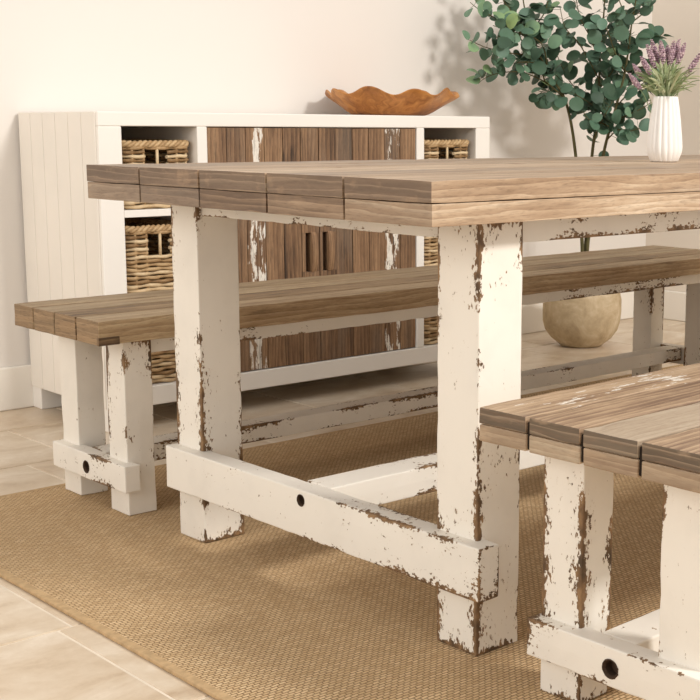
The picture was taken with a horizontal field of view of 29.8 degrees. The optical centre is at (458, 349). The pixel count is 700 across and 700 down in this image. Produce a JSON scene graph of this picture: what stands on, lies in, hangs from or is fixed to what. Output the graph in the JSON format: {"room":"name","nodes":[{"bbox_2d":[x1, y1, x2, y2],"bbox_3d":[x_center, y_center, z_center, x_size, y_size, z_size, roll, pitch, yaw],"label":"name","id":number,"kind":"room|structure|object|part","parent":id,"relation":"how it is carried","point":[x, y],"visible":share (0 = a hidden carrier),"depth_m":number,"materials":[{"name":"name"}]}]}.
{"room":"dining room","nodes":[
{"label":"dining room","id":0,"kind":"room"},
{"bbox_2d":[0,0,651,367],"bbox_3d":[-1.693,-1.097,3.609,6.960,2.750,0.120,-9,13,-43],"label":"wall","id":1,"kind":"structure","parent":0,"point":[193,56],"depth_m":4.49,"materials":[{"name":"white paint"}]},
{"bbox_2d":[0,291,633,410],"bbox_3d":[-1.652,0.160,3.771,6.960,0.134,0.016,-9,13,-43],"label":"baseboard","id":2,"kind":"structure","parent":1,"relation":"attached to","point":[16,388],"depth_m":4.06,"materials":[{"name":"white paint"}]},
{"bbox_2d":[0,318,684,699],"bbox_3d":[0.762,0.626,1.632,8.535,0.050,6.760,-9,13,-43],"label":"floor","id":3,"kind":"structure","parent":0,"point":[46,653],"depth_m":3.29,"materials":[{"name":"tile"}]},
{"bbox_2d":[18,111,489,431],"bbox_3d":[-0.605,-0.320,4.331,1.508,0.904,0.503,-9,13,-42],"label":"sideboard","id":4,"kind":"object","parent":3,"relation":"on","point":[75,242],"visible":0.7,"depth_m":4.00,"materials":[{"name":"white wood"}]},
{"bbox_3d":[-1.157,-0.272,3.831,0.017,0.836,0.474,-9,13,-42],"label":"panel","id":5,"kind":"part","parent":4,"relation":"part of","materials":[{"name":"white paint"}]},
{"bbox_2d":[124,207,170,217],"bbox_3d":[-1.010,-0.424,3.925,0.242,0.020,0.471,-9,13,-42],"label":"shelf","id":6,"kind":"object","parent":4,"relation":"attached to","point":[148,212],"depth_m":3.73,"materials":[{"name":"white wood"}]},
{"bbox_2d":[124,217,172,292],"bbox_3d":[-0.983,-0.289,3.915,0.233,0.197,0.370,-9,13,-42],"label":"rattan basket","id":7,"kind":"object","parent":4,"relation":"on","point":[138,230],"visible":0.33,"depth_m":3.78,"materials":[{"name":"beige wicker"}]},
{"bbox_2d":[121,139,188,208],"bbox_3d":[-0.982,-0.526,3.875,0.233,0.197,0.370,-9,13,-42],"label":"rattan basket","id":8,"kind":"object","parent":4,"relation":"in","point":[134,151],"visible":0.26,"depth_m":3.75,"materials":[{"name":"beige wicker"}]},
{"bbox_2d":[151,350,175,382],"bbox_3d":[-0.984,-0.022,3.960,0.233,0.197,0.370,-9,13,-42],"label":"rattan basket","id":9,"kind":"object","parent":4,"relation":"in","point":[163,363],"visible":0.03,"depth_m":3.84,"materials":[{"name":"beige wicker"}]},
{"bbox_3d":[-0.600,-0.309,4.031,0.403,0.740,0.030,-9,13,-42],"label":"door","id":10,"kind":"part","parent":4,"relation":"part of","materials":[{"name":"brown wood"}]},
{"bbox_3d":[-0.454,-0.310,4.138,0.028,0.125,0.015,-9,13,-42],"label":"handle","id":11,"kind":"part","parent":4,"relation":"part of","materials":[{"name":"brown wood"}]},
{"bbox_3d":[-0.406,-0.317,4.181,0.028,0.125,0.015,-9,13,-42],"label":"handle","id":12,"kind":"part","parent":4,"relation":"part of","materials":[{"name":"brown wood"}]},
{"bbox_3d":[-0.302,-0.354,4.304,0.403,0.740,0.030,-9,13,-42],"label":"door","id":13,"kind":"part","parent":4,"relation":"part of","materials":[{"name":"brown wood"}]},
{"bbox_2d":[325,86,458,115],"bbox_3d":[-0.235,-0.868,4.581,0.476,0.097,0.470,0,10,0],"label":"wooden bowl","id":14,"kind":"object","parent":4,"relation":"on","point":[367,100],"visible":0.94,"depth_m":4.44,"materials":[{"name":"brown wood"}]},
{"bbox_2d":[424,236,437,265],"bbox_3d":[-0.161,-0.412,4.670,0.233,0.197,0.370,-9,13,-42],"label":"rattan basket","id":15,"kind":"object","parent":4,"relation":"on","point":[430,243],"visible":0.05,"depth_m":4.50,"materials":[{"name":"beige wicker"}]},
{"bbox_2d":[424,316,437,344],"bbox_3d":[-0.162,-0.145,4.715,0.233,0.197,0.370,-9,13,-42],"label":"rattan basket","id":16,"kind":"object","parent":4,"relation":"on","point":[430,323],"visible":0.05,"depth_m":4.55,"materials":[{"name":"beige wicker"}]},
{"bbox_2d":[424,139,468,158],"bbox_3d":[-0.160,-0.649,4.630,0.233,0.197,0.370,-9,13,-42],"label":"rattan basket","id":17,"kind":"object","parent":4,"relation":"in","point":[432,147],"visible":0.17,"depth_m":4.51,"materials":[{"name":"beige wicker"}]},
{"bbox_2d":[0,364,683,699],"bbox_3d":[0.858,0.377,2.936,3.096,0.007,2.855,-9,13,-43],"label":"rug","id":18,"kind":"object","parent":3,"relation":"on","point":[267,611],"visible":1,"depth_m":2.46,"materials":[{"name":"carpet"}]},
{"bbox_2d":[14,245,699,515],"bbox_3d":[-0.034,0.004,3.749,2.391,0.449,0.402,-9,13,-43],"label":"bench","id":19,"kind":"object","parent":18,"relation":"on","point":[131,326],"visible":0.87,"depth_m":3.23,"materials":[{"name":"white paint"}]},
{"bbox_3d":[-0.885,0.139,3.086,0.071,0.396,0.080,-9,13,-43],"label":"leg","id":20,"kind":"part","parent":19,"relation":"part of","materials":[{"name":"white paint"}]},
{"bbox_3d":[-0.830,0.262,2.990,0.039,0.060,0.338,-9,13,-43],"label":"rail","id":21,"kind":"part","parent":19,"relation":"part of","materials":[{"name":"white paint"}]},
{"bbox_3d":[-0.733,0.166,2.929,0.071,0.396,0.081,-9,13,-43],"label":"leg","id":22,"kind":"part","parent":19,"relation":"part of","materials":[{"name":"white paint"}]},
{"bbox_3d":[-0.033,-0.191,3.716,2.391,0.053,0.400,-9,13,-43],"label":"seat","id":23,"kind":"part","parent":19,"relation":"part of","materials":[{"name":"brown wood"}]},
{"bbox_3d":[0.657,-0.098,4.536,0.071,0.396,0.080,-9,13,-43],"label":"leg","id":24,"kind":"part","parent":19,"relation":"part of","materials":[{"name":"white paint"}]},
{"bbox_3d":[0.769,0.017,4.494,0.039,0.060,0.338,-9,13,-43],"label":"rail","id":25,"kind":"part","parent":19,"relation":"part of","materials":[{"name":"white paint"}]},
{"bbox_3d":[0.809,-0.071,4.379,0.071,0.396,0.081,-9,13,-43],"label":"leg","id":26,"kind":"part","parent":19,"relation":"part of","materials":[{"name":"white paint"}]},
{"bbox_2d":[86,155,699,655],"bbox_3d":[0.471,-0.051,3.094,2.370,0.780,1.015,-9,13,-43],"label":"dining table","id":27,"kind":"object","parent":18,"relation":"on","point":[481,212],"visible":0.96,"depth_m":2.19,"materials":[{"name":"white paint"}]},
{"bbox_3d":[-0.522,0.040,2.729,0.099,0.713,0.098,-9,13,-43],"label":"leg","id":28,"kind":"part","parent":27,"relation":"part of","materials":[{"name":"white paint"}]},
{"bbox_3d":[-0.275,0.299,2.430,0.047,0.091,0.943,-9,13,-43],"label":"rail","id":29,"kind":"part","parent":27,"relation":"part of","materials":[{"name":"white paint"}]},
{"bbox_3d":[0.033,0.140,2.151,0.099,0.713,0.098,-9,13,-43],"label":"leg","id":30,"kind":"part","parent":27,"relation":"part of","materials":[{"name":"white paint"}]},
{"bbox_2d":[647,96,681,161],"bbox_3d":[0.477,-0.510,3.023,0.083,0.148,0.082,-9,13,-43],"label":"vase","id":31,"kind":"object","parent":27,"relation":"on","point":[664,139],"visible":1,"depth_m":2.99,"materials":[{"name":"white ceramic"}]},
{"bbox_2d":[628,39,699,112],"bbox_3d":[0.481,-0.599,3.008,0.155,0.229,0.156,9,13,42],"label":"bunch","id":32,"kind":"object","parent":31,"relation":"in","point":[666,82],"visible":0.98,"depth_m":2.99,"materials":[{"name":"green plant"}]},
{"bbox_2d":[479,363,699,699],"bbox_3d":[1.022,0.194,2.655,2.389,0.449,0.397,-9,13,-44],"label":"bench","id":33,"kind":"object","parent":18,"relation":"on","point":[646,426],"visible":1,"depth_m":1.90,"materials":[{"name":"white paint"}]},
{"bbox_3d":[0.179,0.330,1.982,0.071,0.395,0.080,-9,13,-44],"label":"leg","id":34,"kind":"part","parent":33,"relation":"part of","materials":[{"name":"white paint"}]},
{"bbox_3d":[1.023,-0.001,2.622,2.389,0.053,0.397,-9,13,-44],"label":"seat","id":35,"kind":"part","parent":33,"relation":"part of","materials":[{"name":"brown wood"}]},
{"bbox_3d":[0.235,0.454,1.887,0.039,0.060,0.338,-9,13,-44],"label":"rail","id":36,"kind":"part","parent":33,"relation":"part of","materials":[{"name":"white paint"}]},
{"bbox_3d":[0.333,0.357,1.826,0.071,0.396,0.081,-9,13,-44],"label":"leg","id":37,"kind":"part","parent":33,"relation":"part of","materials":[{"name":"white paint"}]},
{"bbox_2d":[462,0,672,347],"bbox_3d":[0.408,-0.747,5.130,0.845,1.491,0.453,-1,10,-9],"label":"eucalyptus","id":38,"kind":"object","parent":3,"relation":"on","point":[586,322],"visible":0.85,"depth_m":5.02,"materials":[{"name":"plant"}]},
{"bbox_3d":[0.372,-0.789,5.104,0.311,1.162,0.019,-5,11,-28],"label":"stem","id":39,"kind":"part","parent":38,"relation":"part of","materials":[{"name":"green plant"}]},
{"bbox_3d":[0.536,-0.840,5.178,0.058,1.240,0.042,-1,10,-10],"label":"stem","id":40,"kind":"part","parent":38,"relation":"part of","materials":[{"name":"green plant"}]},
{"bbox_3d":[0.590,-0.813,5.109,0.207,1.211,0.040,6,11,33],"label":"stem","id":41,"kind":"part","parent":38,"relation":"part of","materials":[{"name":"green plant"}]},
{"bbox_2d":[542,293,621,347],"bbox_3d":[0.496,-0.137,5.286,0.317,0.236,0.317,-9,13,-43],"label":"pot","id":42,"kind":"object","parent":3,"relation":"on","point":[586,322],"depth_m":5.16,"materials":[{"name":"ceramic"}]},
{"bbox_2d":[646,0,699,291],"bbox_3d":[3.159,-1.077,3.638,0.120,2.750,6.756,-9,13,-43],"label":"wall","id":43,"kind":"structure","parent":0,"point":[680,19],"depth_m":5.84,"materials":[{"name":"beige paint"}]},
{"bbox_2d":[663,290,685,321],"bbox_3d":[3.150,0.187,3.754,0.016,0.134,6.620,-9,13,-43],"label":"baseboard","id":44,"kind":"structure","parent":43,"relation":"attached to","point":[674,301],"depth_m":5.99,"materials":[{"name":"white paint"}]}
]}

